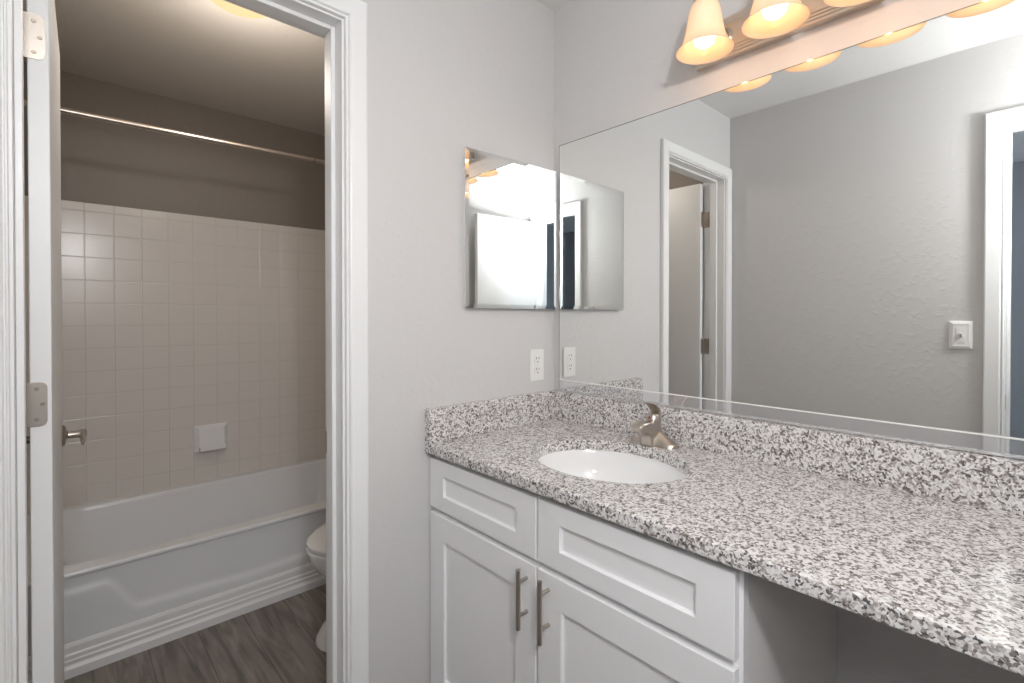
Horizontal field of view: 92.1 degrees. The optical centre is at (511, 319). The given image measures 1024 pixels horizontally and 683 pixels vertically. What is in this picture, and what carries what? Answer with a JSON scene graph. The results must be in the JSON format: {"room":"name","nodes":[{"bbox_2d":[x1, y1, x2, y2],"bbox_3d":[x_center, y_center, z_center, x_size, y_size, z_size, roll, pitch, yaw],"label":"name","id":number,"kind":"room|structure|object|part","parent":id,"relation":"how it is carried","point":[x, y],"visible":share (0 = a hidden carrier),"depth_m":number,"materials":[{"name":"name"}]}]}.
{"room":"bathroom","nodes":[
{"label":"bathroom","id":0,"kind":"room"},
{"bbox_2d":[23,62,324,229],"bbox_3d":[-1.692,0.035,2.772,1.512,2.400,0.115,0,1,-42],"label":"wall","id":1,"kind":"structure","parent":0,"point":[104,163],"depth_m":2.63,"materials":[{"name":"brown paint"}]},
{"bbox_2d":[24,195,325,514],"bbox_3d":[-1.651,0.164,2.727,1.496,1.452,0.008,0,1,-42],"label":"tiled wall","id":2,"kind":"structure","parent":1,"relation":"attached to","point":[173,324],"depth_m":2.63,"materials":[{"name":"white tile"}]},
{"bbox_2d":[194,422,227,453],"bbox_3d":[-1.638,0.650,2.695,0.162,0.148,0.062,0,1,-42],"label":"soap dish","id":3,"kind":"object","parent":2,"relation":"attached to","point":[207,437],"visible":1,"depth_m":2.69,"materials":[{"name":"white ceramic"}]},
{"bbox_2d":[199,443,225,452],"bbox_3d":[-1.628,0.697,2.685,0.122,0.031,0.033,0,1,-42],"label":"tray","id":4,"kind":"object","parent":3,"relation":"on","point":[203,447],"depth_m":2.67,"materials":[{"name":"white ceramic"}]},
{"bbox_2d":[64,584,325,682],"bbox_3d":[-0.410,1.296,1.376,1.742,0.100,3.920,0,1,-42],"label":"floor","id":5,"kind":"structure","parent":0,"point":[275,642],"depth_m":1.83,"materials":[{"name":"grey wood"}]},
{"bbox_2d":[27,457,325,656],"bbox_3d":[-1.374,1.050,2.432,1.508,0.335,0.812,0,1,-42],"label":"bathtub","id":6,"kind":"object","parent":5,"relation":"on","point":[130,558],"visible":0.53,"depth_m":2.21,"materials":[{"name":"white ceramic"}]},
{"bbox_2d":[28,563,325,682],"bbox_3d":[-1.093,1.184,2.124,1.508,0.112,0.024,0,1,-42],"label":"trim","id":7,"kind":"structure","parent":6,"relation":"attached to","point":[84,655],"depth_m":1.93,"materials":[{"name":"white paint"}]},
{"bbox_2d":[306,523,325,651],"bbox_3d":[-0.507,0.864,2.076,0.688,0.752,0.490,0,1,-42],"label":"toilet","id":8,"kind":"object","parent":5,"relation":"on","point":[316,542],"visible":0.06,"depth_m":1.85,"materials":[{"name":"white ceramic"}]},
{"bbox_3d":[-0.572,0.876,2.017,0.513,0.018,0.378,0,1,-42],"label":"seat","id":9,"kind":"part","parent":8,"relation":"part of","materials":[{"name":"white ceramic"}]},
{"bbox_3d":[-0.571,0.851,2.017,0.512,0.028,0.376,0,1,-42],"label":"lid","id":10,"kind":"part","parent":8,"relation":"part of","materials":[{"name":"white ceramic"}]},
{"bbox_3d":[-0.537,1.063,2.050,0.590,0.355,0.368,0,1,-42],"label":"bowl","id":11,"kind":"part","parent":8,"relation":"part of","materials":[{"name":"white ceramic"}]},
{"bbox_2d":[430,456,836,682],"bbox_3d":[0.254,0.824,1.328,0.588,0.845,0.922,0,1,-42],"label":"vanity cabinet","id":12,"kind":"object","parent":5,"relation":"on","point":[526,586],"visible":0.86,"depth_m":1.08,"materials":[{"name":"white paint"}]},
{"bbox_3d":[-0.089,0.490,1.331,0.019,0.146,0.450,0,1,-42],"label":"drawer","id":13,"kind":"part","parent":12,"relation":"part of","materials":[{"name":"white paint"}]},
{"bbox_3d":[-0.089,0.856,1.334,0.019,0.552,0.450,0,1,-42],"label":"cabinet door","id":14,"kind":"part","parent":12,"relation":"part of","materials":[{"name":"white paint"}]},
{"bbox_3d":[0.023,0.660,1.170,0.036,0.143,0.012,0,1,-42],"label":"bar pull","id":15,"kind":"part","parent":12,"relation":"part of","materials":[{"name":"silver metal"}]},
{"bbox_3d":[0.071,0.660,1.118,0.036,0.143,0.012,0,1,-42],"label":"bar pull","id":16,"kind":"part","parent":12,"relation":"part of","materials":[{"name":"silver metal"}]},
{"bbox_3d":[0.221,0.858,0.994,0.019,0.552,0.457,0,1,-42],"label":"cabinet door","id":17,"kind":"part","parent":12,"relation":"part of","materials":[{"name":"white paint"}]},
{"bbox_3d":[0.221,0.493,0.991,0.019,0.146,0.457,0,1,-42],"label":"drawer","id":18,"kind":"part","parent":12,"relation":"part of","materials":[{"name":"white paint"}]},
{"bbox_2d":[425,390,1023,676],"bbox_3d":[0.565,0.338,0.999,0.570,0.132,1.830,0,1,-42],"label":"countertop","id":19,"kind":"structure","parent":12,"relation":"on","point":[925,542],"depth_m":0.99,"materials":[{"name":"stone"}]},
{"bbox_2d":[538,450,685,483],"bbox_3d":[0.256,0.473,1.318,0.384,0.142,0.466,0,1,-42],"label":"sink","id":20,"kind":"object","parent":19,"relation":"in","point":[608,466],"visible":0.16,"depth_m":1.48,"materials":[{"name":"white ceramic"}]},
{"bbox_2d":[631,402,678,449],"bbox_3d":[0.396,0.306,1.442,0.128,0.128,0.155,0,1,-42],"label":"faucet","id":21,"kind":"object","parent":19,"relation":"on","point":[648,432],"visible":1,"depth_m":1.43,"materials":[{"name":"silver metal"}]},
{"bbox_3d":[0.392,0.332,1.439,0.117,0.077,0.042,0,1,-42],"label":"spout","id":22,"kind":"part","parent":21,"relation":"part of","materials":[{"name":"silver metal"}]},
{"bbox_3d":[0.418,0.275,1.462,0.054,0.067,0.037,0,1,-42],"label":"lever","id":23,"kind":"part","parent":21,"relation":"part of","materials":[{"name":"silver metal"}]},
{"bbox_3d":[0.586,0.826,1.018,0.515,0.845,0.016,0,1,-42],"label":"panel","id":24,"kind":"part","parent":12,"relation":"part of","materials":[{"name":"white wood"}]},
{"bbox_2d":[23,0,571,135],"bbox_3d":[-0.410,-1.204,1.357,1.742,0.100,3.920,0,1,-42],"label":"ceiling","id":25,"kind":"structure","parent":0,"point":[200,52],"depth_m":2.17,"materials":[{"name":"grey paint"}]},
{"bbox_2d":[212,0,265,17],"bbox_3d":[-0.944,-1.123,1.722,0.260,0.068,0.260,0,1,-42],"label":"ceiling light","id":26,"kind":"object","parent":25,"relation":"attached to","point":[232,8],"visible":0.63,"depth_m":1.75,"materials":[{"name":"white glass"}]},
{"bbox_2d":[361,0,553,682],"bbox_3d":[-0.438,0.046,1.398,1.512,2.400,0.115,0,1,-42],"label":"wall","id":27,"kind":"structure","parent":0,"point":[445,77],"depth_m":1.48,"materials":[{"name":"grey paint"}]},
{"bbox_2d":[23,0,86,682],"bbox_3d":[-1.152,0.228,1.238,0.143,2.014,0.611,0,1,-42],"label":"door","id":28,"kind":"structure","parent":27,"relation":"in","point":[48,436],"depth_m":1.01,"materials":[{"name":"white paint"}]},
{"bbox_3d":[-1.328,0.338,1.367,0.056,0.062,0.123,0,1,-42],"label":"handle","id":29,"kind":"part","parent":28,"relation":"part of","materials":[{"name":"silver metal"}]},
{"bbox_3d":[-1.262,0.338,1.424,0.056,0.062,0.125,0,1,-42],"label":"handle","id":30,"kind":"part","parent":28,"relation":"part of","materials":[{"name":"silver metal"}]},
{"bbox_2d":[0,0,368,682],"bbox_3d":[-0.715,0.197,1.146,0.747,2.102,0.153,0,1,-42],"label":"door frame","id":31,"kind":"structure","parent":27,"relation":"attached to","point":[342,24],"depth_m":1.31,"materials":[{"name":"white paint"}]},
{"bbox_3d":[-0.760,0.196,1.196,0.747,2.102,0.019,0,1,-42],"label":"casing","id":32,"kind":"part","parent":31,"relation":"part of","materials":[{"name":"white paint"}]},
{"bbox_2d":[463,146,555,308],"bbox_3d":[0.003,-0.292,1.701,0.415,0.509,0.027,0,1,-42],"label":"medicine cabinet","id":33,"kind":"object","parent":27,"relation":"attached to","point":[509,205],"visible":1,"depth_m":1.67,"materials":[{"name":"silver mirror"}]},
{"bbox_2d":[530,349,543,380],"bbox_3d":[0.091,0.166,1.798,0.070,0.115,0.008,0,1,-42],"label":"electrical outlet","id":34,"kind":"object","parent":27,"relation":"attached to","point":[536,355],"visible":1,"depth_m":1.79,"materials":[{"name":"white plastic"}]},
{"bbox_2d":[534,356,540,363],"bbox_3d":[0.093,0.147,1.796,0.034,0.028,0.002,0,1,-42],"label":"receptacle","id":35,"kind":"object","parent":34,"relation":"attached to","point":[537,359],"depth_m":1.79,"materials":[{"name":"grey plastic"}]},
{"bbox_2d":[534,366,540,373],"bbox_3d":[0.093,0.186,1.797,0.034,0.028,0.002,0,1,-42],"label":"receptacle","id":36,"kind":"object","parent":34,"relation":"attached to","point":[537,369],"depth_m":1.79,"materials":[{"name":"grey plastic"}]},
{"bbox_2d":[554,0,1023,682],"bbox_3d":[0.838,0.047,1.207,0.115,2.400,2.002,0,1,-42],"label":"wall","id":37,"kind":"structure","parent":0,"point":[616,63],"depth_m":1.49,"materials":[{"name":"grey paint"}]},
{"bbox_2d":[676,0,885,71],"bbox_3d":[0.699,-0.789,1.118,0.201,0.178,0.682,0,1,-42],"label":"vanity light","id":38,"kind":"object","parent":37,"relation":"attached to","point":[710,40],"visible":1,"depth_m":1.24,"materials":[{"name":"beige glass"}]},
{"bbox_3d":[0.503,-0.770,1.289,0.058,0.122,0.058,0,1,-42],"label":"bulb","id":39,"kind":"part","parent":38,"relation":"part of","materials":[{"name":"white"}]},
{"bbox_3d":[0.503,-0.766,1.289,0.142,0.128,0.142,0,1,-42],"label":"lamp shade","id":40,"kind":"part","parent":38,"relation":"part of","materials":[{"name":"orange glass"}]},
{"bbox_3d":[0.543,-0.815,1.325,0.120,0.130,0.054,0,1,-42],"label":"arm","id":41,"kind":"part","parent":38,"relation":"part of","materials":[{"name":"silver metal"}]},
{"bbox_3d":[0.619,-0.769,1.162,0.058,0.122,0.058,0,1,-42],"label":"bulb","id":42,"kind":"part","parent":38,"relation":"part of","materials":[{"name":"white"}]},
{"bbox_3d":[0.619,-0.765,1.162,0.142,0.128,0.142,0,1,-42],"label":"lamp shade","id":43,"kind":"part","parent":38,"relation":"part of","materials":[{"name":"orange glass"}]},
{"bbox_3d":[0.735,-0.764,1.035,0.142,0.128,0.142,0,1,-42],"label":"lamp shade","id":44,"kind":"part","parent":38,"relation":"part of","materials":[{"name":"orange glass"}]},
{"bbox_2d":[551,390,1023,515],"bbox_3d":[0.766,0.321,1.182,0.027,0.102,1.830,0,1,-42],"label":"backsplash","id":45,"kind":"structure","parent":37,"relation":"attached to","point":[991,482],"depth_m":1.17,"materials":[{"name":"stone"}]},
{"bbox_2d":[559,0,1023,459],"bbox_3d":[0.779,-0.185,1.177,0.008,0.909,1.790,0,1,-42],"label":"wall mirror","id":46,"kind":"object","parent":37,"relation":"attached to","point":[834,241],"visible":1,"depth_m":1.20,"materials":[{"name":"silver mirror"}]},
{"bbox_3d":[-1.686,0.044,1.558,0.115,2.400,1.918,0,1,-42],"label":"wall","id":47,"kind":"structure","parent":0,"visible":0},
{"bbox_2d":[24,99,324,164],"bbox_3d":[-1.107,-0.735,2.125,1.510,0.061,0.046,0,1,-42],"label":"shower rod","id":48,"kind":"object","parent":47,"relation":"attached to","point":[63,110],"visible":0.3,"depth_m":1.94,"materials":[{"name":"silver metal"}]}
]}

